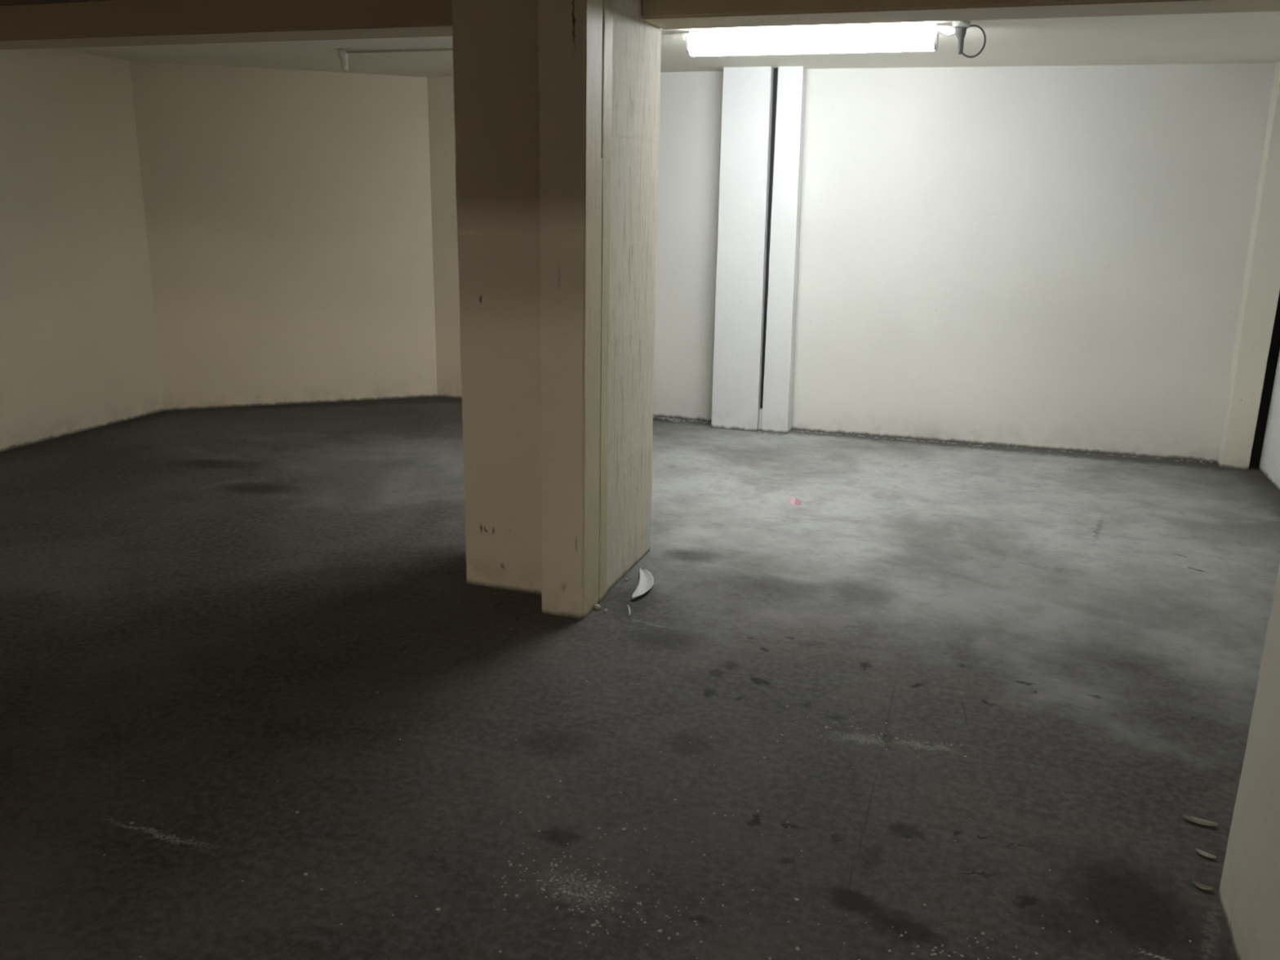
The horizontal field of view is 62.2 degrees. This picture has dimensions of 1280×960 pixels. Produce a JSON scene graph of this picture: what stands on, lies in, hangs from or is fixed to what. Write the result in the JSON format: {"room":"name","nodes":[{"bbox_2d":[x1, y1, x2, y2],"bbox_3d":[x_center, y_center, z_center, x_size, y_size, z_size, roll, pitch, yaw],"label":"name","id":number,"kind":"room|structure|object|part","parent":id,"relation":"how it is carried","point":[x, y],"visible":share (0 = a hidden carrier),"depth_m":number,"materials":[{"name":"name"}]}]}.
{"room":"parking garage","nodes":[
{"label":"parking garage","id":0,"kind":"room"},
{"bbox_2d":[0,48,164,452],"bbox_3d":[-5.492,-0.193,1.867,0.200,2.400,12.420,6,16,18],"label":"wall","id":1,"kind":"structure","parent":0,"point":[79,347],"depth_m":6.82,"materials":[{"name":"beige paint"}]},
{"bbox_2d":[128,60,437,411],"bbox_3d":[-2.527,-1.770,7.901,2.250,2.400,0.205,-5,16,-21],"label":"wall","id":2,"kind":"structure","parent":0,"point":[288,213],"depth_m":7.77,"materials":[{"name":"beige paint"}]},
{"bbox_2d":[426,76,462,399],"bbox_3d":[-1.010,-1.793,8.091,1.170,2.400,0.282,6,16,18],"label":"wall","id":3,"kind":"structure","parent":0,"point":[441,103],"depth_m":8.11,"materials":[{"name":"beige paint"}]},
{"bbox_2d":[0,396,1279,959],"bbox_3d":[-1.685,1.208,1.777,7.950,0.120,14.400,6,16,18],"label":"floor","id":4,"kind":"structure","parent":0,"point":[1091,629],"depth_m":3.43,"materials":[{"name":"concrete"}]},
{"bbox_2d":[451,0,661,618],"bbox_3d":[-0.342,-0.753,4.294,0.603,2.400,0.884,6,16,18],"label":"concrete pillar","id":5,"kind":"structure","parent":4,"relation":"on","point":[557,102],"depth_m":4.04,"materials":[{"name":"paint"}]},
{"bbox_3d":[-0.515,-0.714,4.134,0.381,2.400,0.097,6,16,18],"label":"casing","id":6,"kind":"part","parent":5,"relation":"part of","materials":[{"name":"grey paint"}]},
{"bbox_3d":[-0.259,-0.645,3.900,0.176,2.400,0.163,6,16,18],"label":"corner post","id":7,"kind":"part","parent":5,"relation":"part of","materials":[{"name":"grey paint"}]},
{"bbox_2d":[594,604,600,609],"bbox_3d":[-0.170,0.503,4.216,0.028,0.021,0.021,6,16,18],"label":"crumb","id":8,"kind":"object","parent":4,"relation":"on","point":[597,606],"visible":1,"depth_m":4.21,"materials":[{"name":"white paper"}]},
{"bbox_2d":[631,567,653,599],"bbox_3d":[0.020,0.439,4.471,0.074,0.019,0.360,2,15,5],"label":"paper scrap","id":9,"kind":"object","parent":4,"relation":"on","point":[646,580],"visible":1,"depth_m":4.48,"materials":[{"name":"white paper"}]},
{"bbox_2d":[102,594,1191,959],"bbox_3d":[-0.365,0.859,2.923,3.493,0.002,2.599,6,16,18],"label":"paint specks","id":10,"kind":"object","parent":4,"relation":"on","point":[569,892],"visible":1,"depth_m":2.50,"materials":[{"name":"white paint"}]},
{"bbox_2d":[758,408,762,431],"bbox_3d":[0.864,-0.432,7.491,0.027,0.155,0.111,6,16,18],"label":"plaster","id":11,"kind":"object","parent":4,"relation":"on","point":[760,409],"visible":0.53,"depth_m":7.44,"materials":[{"name":"white paint"}]},
{"bbox_2d":[790,496,801,505],"bbox_3d":[0.834,0.113,5.716,0.036,0.028,0.084,-11,19,-38],"label":"wrapper","id":12,"kind":"object","parent":4,"relation":"on","point":[793,500],"visible":1,"depth_m":5.71,"materials":[{"name":"pink paper"}]},
{"bbox_2d":[653,416,1213,463],"bbox_3d":[1.842,-0.262,7.197,3.740,0.015,0.259,6,16,16],"label":"rubble","id":13,"kind":"object","parent":4,"relation":"on","point":[660,418],"visible":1,"depth_m":7.27,"materials":[{"name":"grey concrete"}]},
{"bbox_2d":[1182,814,1217,826],"bbox_3d":[1.497,0.914,2.833,0.085,0.011,0.022,8,17,25],"label":"shard","id":14,"kind":"object","parent":4,"relation":"on","point":[1197,820],"visible":1,"depth_m":2.84},
{"bbox_2d":[1192,880,1213,889],"bbox_3d":[1.361,0.984,2.566,0.045,0.010,0.016,13,19,37],"label":"shard","id":15,"kind":"object","parent":4,"relation":"on","point":[1201,886],"visible":1,"depth_m":2.56},
{"bbox_2d":[1195,848,1216,858],"bbox_3d":[1.435,0.952,2.693,0.050,0.008,0.016,15,20,41],"label":"shard","id":16,"kind":"object","parent":4,"relation":"on","point":[1202,852],"visible":1,"depth_m":2.69},
{"bbox_2d":[0,0,1279,77],"bbox_3d":[-1.640,-1.224,1.119,7.950,0.120,14.400,6,16,18],"label":"ceiling","id":17,"kind":"structure","parent":0,"point":[1229,37],"depth_m":6.06,"materials":[{"name":"paint"}]},
{"bbox_2d":[0,0,452,49],"bbox_3d":[-2.257,-2.129,4.940,3.686,0.152,0.290,6,16,18],"label":"ceiling beam","id":18,"kind":"structure","parent":17,"relation":"attached to","point":[122,23],"depth_m":4.71,"materials":[{"name":"paint"}]},
{"bbox_2d":[337,48,453,71],"bbox_3d":[-0.910,-2.433,6.110,1.910,0.118,0.060,6,16,18],"label":"conduit","id":19,"kind":"object","parent":17,"relation":"attached to","point":[343,55],"visible":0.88,"depth_m":6.32,"materials":[{"name":"grey metal"}]},
{"bbox_2d":[686,23,938,57],"bbox_3d":[0.838,-2.172,5.245,1.230,0.114,0.129,6,16,18],"label":"lamp","id":20,"kind":"object","parent":17,"relation":"attached to","point":[913,37],"visible":0.99,"depth_m":5.19,"materials":[{"name":"glowing translucent plastic"},{"name":"glass"}]},
{"bbox_2d":[937,21,986,57],"bbox_3d":[1.509,-2.068,4.986,0.225,0.152,0.085,6,16,18],"label":"connector","id":21,"kind":"object","parent":20,"relation":"attached to","point":[960,27],"visible":1,"depth_m":4.97,"materials":[{"name":"white plastic"}]},
{"bbox_2d":[642,0,1279,29],"bbox_3d":[1.510,-1.733,3.737,3.066,0.152,0.290,6,16,18],"label":"ceiling beam","id":22,"kind":"structure","parent":17,"relation":"attached to","point":[663,14],"depth_m":3.86,"materials":[{"name":"paint"}]},
{"bbox_2d":[711,66,773,431],"bbox_3d":[0.712,-1.535,7.257,0.341,2.400,0.193,6,16,18],"label":"wall column","id":23,"kind":"structure","parent":0,"point":[747,91],"depth_m":7.15,"materials":[{"name":"white paint"}]},
{"bbox_2d":[760,67,777,408],"bbox_3d":[0.881,-1.595,7.195,0.044,2.241,0.072,6,16,18],"label":"gap","id":24,"kind":"object","parent":23,"relation":"attached to","point":[775,69],"visible":0.57,"depth_m":7.10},
{"bbox_2d":[761,66,806,434],"bbox_3d":[0.977,-1.502,7.154,0.194,2.400,0.137,6,16,18],"label":"wall column","id":25,"kind":"structure","parent":0,"point":[777,402],"depth_m":7.08,"materials":[{"name":"white paint"}]},
{"bbox_2d":[653,62,1279,463],"bbox_3d":[1.849,-1.488,7.160,4.891,2.400,0.392,6,16,17],"label":"wall","id":26,"kind":"structure","parent":0,"point":[1040,257],"depth_m":6.86,"materials":[{"name":"white paint"}]},
{"bbox_2d":[1216,61,1279,470],"bbox_3d":[3.758,-1.249,6.411,0.193,2.400,0.162,6,16,18],"label":"wall column","id":27,"kind":"structure","parent":0,"point":[1261,280],"depth_m":6.41,"materials":[{"name":"beige paint"}]},
{"bbox_2d":[1217,564,1279,959],"bbox_3d":[1.686,0.042,1.493,1.020,2.400,1.294,6,16,18],"label":"wall pillar","id":28,"kind":"structure","parent":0,"point":[1248,895],"depth_m":2.29,"materials":[{"name":"beige paint"}]},
{"bbox_2d":[1258,350,1279,491],"bbox_3d":[1.846,0.421,0.103,0.200,2.400,13.560,6,16,18],"label":"wall","id":29,"kind":"structure","parent":0,"point":[1269,463],"depth_m":6.42,"materials":[{"name":"white paint"}]}
]}

